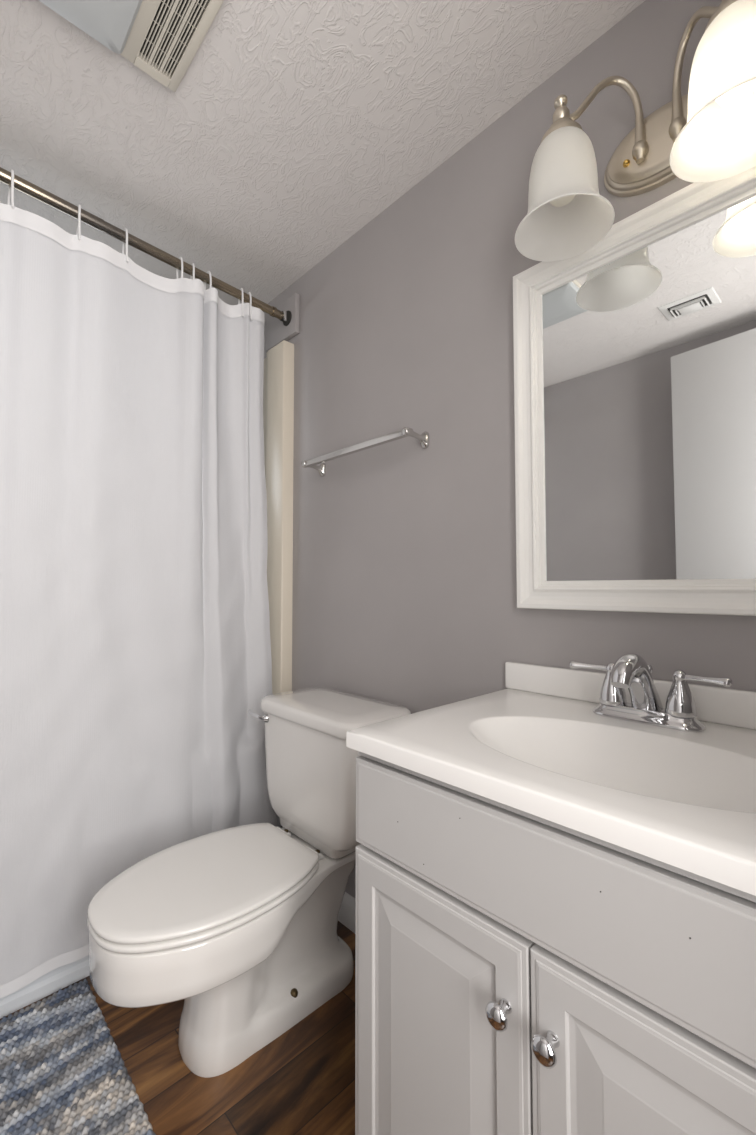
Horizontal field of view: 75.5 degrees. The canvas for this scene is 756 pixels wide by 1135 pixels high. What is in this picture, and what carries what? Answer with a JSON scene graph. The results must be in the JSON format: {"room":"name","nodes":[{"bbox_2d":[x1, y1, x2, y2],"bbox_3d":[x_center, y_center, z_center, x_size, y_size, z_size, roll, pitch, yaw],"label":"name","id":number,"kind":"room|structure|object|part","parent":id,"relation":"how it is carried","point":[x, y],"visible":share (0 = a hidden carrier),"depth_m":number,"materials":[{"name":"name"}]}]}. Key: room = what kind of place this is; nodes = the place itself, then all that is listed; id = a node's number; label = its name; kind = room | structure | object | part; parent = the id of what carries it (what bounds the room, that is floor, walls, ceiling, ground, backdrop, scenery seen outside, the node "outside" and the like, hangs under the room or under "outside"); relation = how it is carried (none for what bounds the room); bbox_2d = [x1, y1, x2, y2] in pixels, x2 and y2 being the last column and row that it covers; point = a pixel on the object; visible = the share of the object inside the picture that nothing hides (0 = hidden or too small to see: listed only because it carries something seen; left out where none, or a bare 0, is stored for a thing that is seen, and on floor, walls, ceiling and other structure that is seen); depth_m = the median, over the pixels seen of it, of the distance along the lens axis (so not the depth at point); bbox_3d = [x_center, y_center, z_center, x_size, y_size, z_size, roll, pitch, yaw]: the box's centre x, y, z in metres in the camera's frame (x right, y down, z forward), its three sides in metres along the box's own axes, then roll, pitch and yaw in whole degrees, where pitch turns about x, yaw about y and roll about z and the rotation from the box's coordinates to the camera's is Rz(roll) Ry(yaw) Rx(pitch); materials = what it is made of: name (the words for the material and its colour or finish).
{"room":"bathroom","nodes":[
{"label":"bathroom","id":0,"kind":"room"},
{"bbox_2d":[0,921,355,1134],"bbox_3d":[-0.175,1.054,0.314,3.100,0.080,3.960,2,-3,-44],"label":"floor","id":1,"kind":"structure","parent":0,"point":[302,1082],"depth_m":1.00,"materials":[{"name":"brown wood"}]},
{"bbox_2d":[0,978,155,1134],"bbox_3d":[-0.843,1.026,0.773,0.803,0.016,0.543,2,-3,-44],"label":"bath rug","id":2,"kind":"object","parent":1,"relation":"on","point":[63,1071],"visible":1,"depth_m":0.99,"materials":[{"name":"fabric"}]},
{"bbox_2d":[0,815,282,1018],"bbox_3d":[-1.136,0.888,1.448,1.537,0.350,0.798,2,-3,-44],"label":"bathtub","id":3,"kind":"object","parent":1,"relation":"on","point":[61,977],"visible":0.02,"depth_m":1.20,"materials":[{"name":"white ceramic"}]},
{"bbox_2d":[87,687,410,1077],"bbox_3d":[-0.287,0.705,1.165,0.708,0.690,0.436,2,-3,-44],"label":"toilet","id":4,"kind":"object","parent":1,"relation":"on","point":[238,924],"visible":0.98,"depth_m":1.08,"materials":[{"name":"white ceramic"}]},
{"bbox_3d":[-0.378,0.697,1.077,0.453,0.012,0.345,2,-3,-44],"label":"seat","id":5,"kind":"part","parent":4,"relation":"part of","materials":[{"name":"white plastic"}]},
{"bbox_3d":[-0.378,0.680,1.078,0.453,0.014,0.345,2,-3,-44],"label":"lid","id":6,"kind":"part","parent":4,"relation":"part of","materials":[{"name":"white plastic"}]},
{"bbox_3d":[-0.300,0.880,1.144,0.660,0.340,0.339,2,-3,-44],"label":"bowl","id":7,"kind":"part","parent":4,"relation":"part of","materials":[{"name":"white ceramic"}]},
{"bbox_3d":[-0.338,0.420,1.376,0.077,0.030,0.024,-1,-3,24],"label":"flush lever","id":8,"kind":"part","parent":4,"relation":"part of","materials":[{"name":"silver metal"}]},
{"bbox_3d":[-0.124,0.558,1.325,0.218,0.307,0.416,2,-3,-44],"label":"tank","id":9,"kind":"part","parent":4,"relation":"part of","materials":[{"name":"white ceramic"}]},
{"bbox_3d":[-0.125,0.386,1.332,0.234,0.039,0.432,2,-3,-44],"label":"tank lid","id":10,"kind":"part","parent":4,"relation":"part of","materials":[{"name":"white ceramic"}]},
{"bbox_2d":[355,751,755,1134],"bbox_3d":[0.323,0.653,0.679,0.494,0.752,0.587,2,-3,-44],"label":"vanity cabinet","id":11,"kind":"object","parent":1,"relation":"on","point":[518,972],"visible":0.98,"depth_m":0.54,"materials":[{"name":"grey paint"}]},
{"bbox_3d":[0.070,0.679,0.638,0.018,0.508,0.290,2,-3,-44],"label":"cabinet door","id":12,"kind":"part","parent":11,"relation":"part of","materials":[{"name":"grey paint"}]},
{"bbox_3d":[0.136,0.497,0.545,0.028,0.028,0.028,2,-3,-44],"label":"knob","id":13,"kind":"part","parent":11,"relation":"part of","materials":[{"name":"silver metal"}]},
{"bbox_3d":[0.174,0.496,0.504,0.028,0.028,0.028,2,-3,-44],"label":"knob","id":14,"kind":"part","parent":11,"relation":"part of","materials":[{"name":"silver metal"}]},
{"bbox_2d":[346,662,755,895],"bbox_3d":[0.340,0.276,0.693,0.475,0.167,0.636,2,-3,-44],"label":"sink","id":15,"kind":"object","parent":11,"relation":"in","point":[537,745],"visible":0.99,"depth_m":0.69,"materials":[{"name":"white ceramic"}]},
{"bbox_2d":[569,653,731,731],"bbox_3d":[0.437,0.196,0.808,0.166,0.117,0.190,0,-2,-3],"label":"faucet","id":16,"kind":"object","parent":15,"relation":"on","point":[630,671],"visible":1,"depth_m":0.78,"materials":[{"name":"silver metal"}]},
{"bbox_3d":[0.380,0.177,0.877,0.068,0.014,0.014,-2,-3,33],"label":"lever","id":17,"kind":"part","parent":16,"relation":"part of","materials":[{"name":"silver metal"}]},
{"bbox_3d":[0.411,0.202,0.854,0.044,0.070,0.044,2,-3,-44],"label":"handle","id":18,"kind":"part","parent":16,"relation":"part of","materials":[{"name":"silver metal"}]},
{"bbox_3d":[0.414,0.190,0.785,0.149,0.108,0.044,2,-3,-44],"label":"spout","id":19,"kind":"part","parent":16,"relation":"part of","materials":[{"name":"silver metal"}]},
{"bbox_3d":[0.447,0.244,0.815,0.061,0.020,0.170,2,-3,-44],"label":"plate","id":20,"kind":"part","parent":16,"relation":"part of","materials":[{"name":"silver metal"}]},
{"bbox_3d":[0.483,0.199,0.779,0.044,0.070,0.044,2,-3,-44],"label":"handle","id":21,"kind":"part","parent":16,"relation":"part of","materials":[{"name":"silver metal"}]},
{"bbox_3d":[0.503,0.172,0.749,0.014,0.014,0.068,1,-3,-30],"label":"lever","id":22,"kind":"part","parent":16,"relation":"part of","materials":[{"name":"silver metal"}]},
{"bbox_3d":[0.174,0.278,0.553,0.008,0.012,0.587,2,-3,-44],"label":"rail","id":23,"kind":"part","parent":11,"relation":"part of","materials":[{"name":"grey paint"}]},
{"bbox_3d":[0.272,0.669,0.426,0.018,0.508,0.290,2,-3,-44],"label":"cabinet door","id":24,"kind":"part","parent":11,"relation":"part of","materials":[{"name":"grey paint"}]},
{"bbox_2d":[0,0,644,306],"bbox_3d":[-0.587,-1.119,0.954,1.740,0.100,2.600,2,-3,-44],"label":"ceiling","id":25,"kind":"structure","parent":0,"point":[291,126],"depth_m":1.14,"materials":[{"name":"white paint"}]},
{"bbox_2d":[39,0,223,91],"bbox_3d":[-0.464,-1.054,0.847,0.343,0.040,0.310,2,-3,-44],"label":"exhaust fan","id":26,"kind":"object","parent":25,"relation":"attached to","point":[162,38],"visible":1,"depth_m":0.94,"materials":[{"name":"beige plastic"}]},
{"bbox_2d":[136,0,211,79],"bbox_3d":[-0.381,-1.055,0.932,0.070,0.004,0.261,2,-3,-44],"label":"grille","id":27,"kind":"object","parent":26,"relation":"attached to","point":[169,33],"depth_m":0.97,"materials":[{"name":"beige plastic"}]},
{"bbox_2d":[264,0,755,898],"bbox_3d":[0.008,0.008,1.472,0.100,2.109,2.600,2,-3,-44],"label":"wall","id":28,"kind":"structure","parent":0,"point":[405,580],"depth_m":1.25,"materials":[{"name":"paint"}]},
{"bbox_2d":[266,293,299,351],"bbox_3d":[-0.353,-0.900,1.803,0.018,0.141,0.200,2,-3,-44],"label":"trim","id":29,"kind":"structure","parent":28,"relation":"attached to","point":[276,332],"depth_m":1.78,"materials":[{"name":"paint"}]},
{"bbox_2d":[338,892,355,933],"bbox_3d":[0.000,1.015,1.355,0.013,0.087,0.855,2,-3,-44],"label":"baseboard","id":30,"kind":"structure","parent":28,"relation":"attached to","point":[347,913],"depth_m":1.44,"materials":[{"name":"white paint"}]},
{"bbox_2d":[301,427,428,476],"bbox_3d":[-0.058,-0.330,1.422,0.082,0.045,0.471,2,-3,-44],"label":"towel bar","id":31,"kind":"object","parent":28,"relation":"attached to","point":[423,438],"visible":1,"depth_m":1.35,"materials":[{"name":"grey metal"}]},
{"bbox_2d":[505,662,755,729],"bbox_3d":[0.505,0.228,0.853,0.018,0.058,0.636,2,-3,-44],"label":"backsplash","id":32,"kind":"structure","parent":28,"relation":"attached to","point":[726,706],"depth_m":0.93,"materials":[{"name":"white stone"}]},
{"bbox_2d":[513,166,755,615],"bbox_3d":[0.512,-0.288,0.860,0.029,0.733,0.594,2,-3,-44],"label":"wall mirror","id":33,"kind":"object","parent":28,"relation":"attached to","point":[635,351],"visible":1,"depth_m":0.89,"materials":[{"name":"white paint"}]},
{"bbox_2d":[515,0,755,261],"bbox_3d":[0.443,-0.758,0.814,0.219,0.289,0.429,2,-3,-44],"label":"vanity light","id":34,"kind":"object","parent":28,"relation":"attached to","point":[706,134],"visible":1,"depth_m":0.83,"materials":[{"name":"white glass"}]},
{"bbox_3d":[0.335,-0.727,0.890,0.058,0.125,0.058,2,-3,-44],"label":"bulb","id":35,"kind":"part","parent":34,"relation":"part of","materials":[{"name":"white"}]},
{"bbox_3d":[0.335,-0.693,0.888,0.169,0.166,0.169,2,-3,-44],"label":"lamp shade","id":36,"kind":"part","parent":34,"relation":"part of","materials":[{"name":"white glass"}]},
{"bbox_3d":[0.411,-0.831,0.893,0.152,0.136,0.018,0,-2,1],"label":"arm","id":37,"kind":"part","parent":34,"relation":"part of","materials":[{"name":"silver metal"}]},
{"bbox_3d":[0.511,-0.766,0.880,0.030,0.136,0.210,2,-3,-44],"label":"plate","id":38,"kind":"part","parent":34,"relation":"part of","materials":[{"name":"silver metal"}]},
{"bbox_3d":[0.517,-0.836,0.782,0.019,0.136,0.151,0,-2,2],"label":"arm","id":39,"kind":"part","parent":34,"relation":"part of","materials":[{"name":"silver metal"}]},
{"bbox_3d":[0.515,-0.701,0.700,0.169,0.166,0.169,2,-3,-44],"label":"lamp shade","id":40,"kind":"part","parent":34,"relation":"part of","materials":[{"name":"white glass"}]},
{"bbox_3d":[0.515,-0.735,0.702,0.058,0.125,0.058,2,-3,-44],"label":"bulb","id":41,"kind":"part","parent":34,"relation":"part of","materials":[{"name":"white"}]},
{"bbox_3d":[-1.180,-0.039,0.342,0.100,2.109,2.600,2,-3,-44],"label":"wall","id":42,"kind":"structure","parent":0,"visible":0},
{"bbox_2d":[0,167,291,325],"bbox_3d":[-0.876,-0.956,1.238,1.518,0.124,0.052,2,-3,-44],"label":"shower curtain rod","id":43,"kind":"object","parent":42,"relation":"attached to","point":[22,185],"visible":1,"depth_m":1.39,"materials":[{"name":"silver metal"}]},
{"bbox_2d":[7,169,14,207],"bbox_3d":[-0.907,-0.930,1.205,0.044,0.105,0.012,-2,-3,43],"label":"curtain ring","id":44,"kind":"object","parent":43,"relation":"hanging from","point":[11,189],"visible":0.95,"depth_m":1.19,"materials":[{"name":"white plastic"}]},
{"bbox_2d":[76,204,80,239],"bbox_3d":[-0.800,-0.919,1.306,0.012,0.105,0.044,1,-3,-31],"label":"curtain ring","id":45,"kind":"object","parent":43,"relation":"hanging from","point":[78,231],"visible":1,"depth_m":1.29,"materials":[{"name":"white plastic"}]},
{"bbox_2d":[122,228,128,261],"bbox_3d":[-0.718,-0.910,1.384,0.012,0.105,0.044,2,-3,-40],"label":"curtain ring","id":46,"kind":"object","parent":43,"relation":"hanging from","point":[126,229],"visible":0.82,"depth_m":1.37,"materials":[{"name":"white plastic"}]},
{"bbox_2d":[176,256,182,286],"bbox_3d":[-0.606,-0.898,1.490,0.012,0.105,0.044,2,-3,-45],"label":"curtain ring","id":47,"kind":"object","parent":43,"relation":"hanging from","point":[180,257],"visible":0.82,"depth_m":1.48,"materials":[{"name":"white plastic"}]},
{"bbox_2d":[0,203,276,997],"bbox_3d":[-0.861,0.049,1.176,1.437,1.898,0.062,2,-3,-44],"label":"shower curtain","id":48,"kind":"object","parent":47,"relation":"hanging from","point":[135,644],"visible":0.87,"depth_m":1.32,"materials":[{"name":"white fabric"}]},
{"bbox_2d":[190,263,194,278],"bbox_3d":[-0.577,-0.894,1.518,0.012,0.105,0.044,1,-3,-31],"label":"curtain ring","id":49,"kind":"object","parent":43,"relation":"hanging from","point":[193,265],"visible":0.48,"depth_m":1.50,"materials":[{"name":"white plastic"}]},
{"bbox_2d":[204,271,211,290],"bbox_3d":[-0.541,-0.891,1.551,0.044,0.105,0.012,-2,-3,42],"label":"curtain ring","id":50,"kind":"object","parent":43,"relation":"hanging from","point":[208,272],"visible":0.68,"depth_m":1.54,"materials":[{"name":"white plastic"}]},
{"bbox_2d":[238,288,243,316],"bbox_3d":[-0.459,-0.881,1.630,0.012,0.105,0.044,2,-3,-34],"label":"curtain ring","id":51,"kind":"object","parent":43,"relation":"hanging from","point":[241,289],"visible":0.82,"depth_m":1.62,"materials":[{"name":"white plastic"}]},
{"bbox_2d":[247,292,251,320],"bbox_3d":[-0.438,-0.879,1.649,0.012,0.105,0.044,2,-3,-38],"label":"curtain ring","id":52,"kind":"object","parent":43,"relation":"hanging from","point":[249,293],"visible":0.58,"depth_m":1.64,"materials":[{"name":"white plastic"}]},
{"bbox_3d":[-1.448,0.023,1.811,1.540,2.109,0.100,2,-3,-44],"label":"wall","id":53,"kind":"structure","parent":0,"visible":0},
{"bbox_2d":[263,340,293,693],"bbox_3d":[-1.136,-0.052,1.486,1.539,1.528,0.804,2,-3,-44],"label":"tub surround","id":54,"kind":"object","parent":53,"relation":"attached to","point":[278,380],"visible":0.12,"depth_m":1.73,"materials":[{"name":"beige"}]}
]}

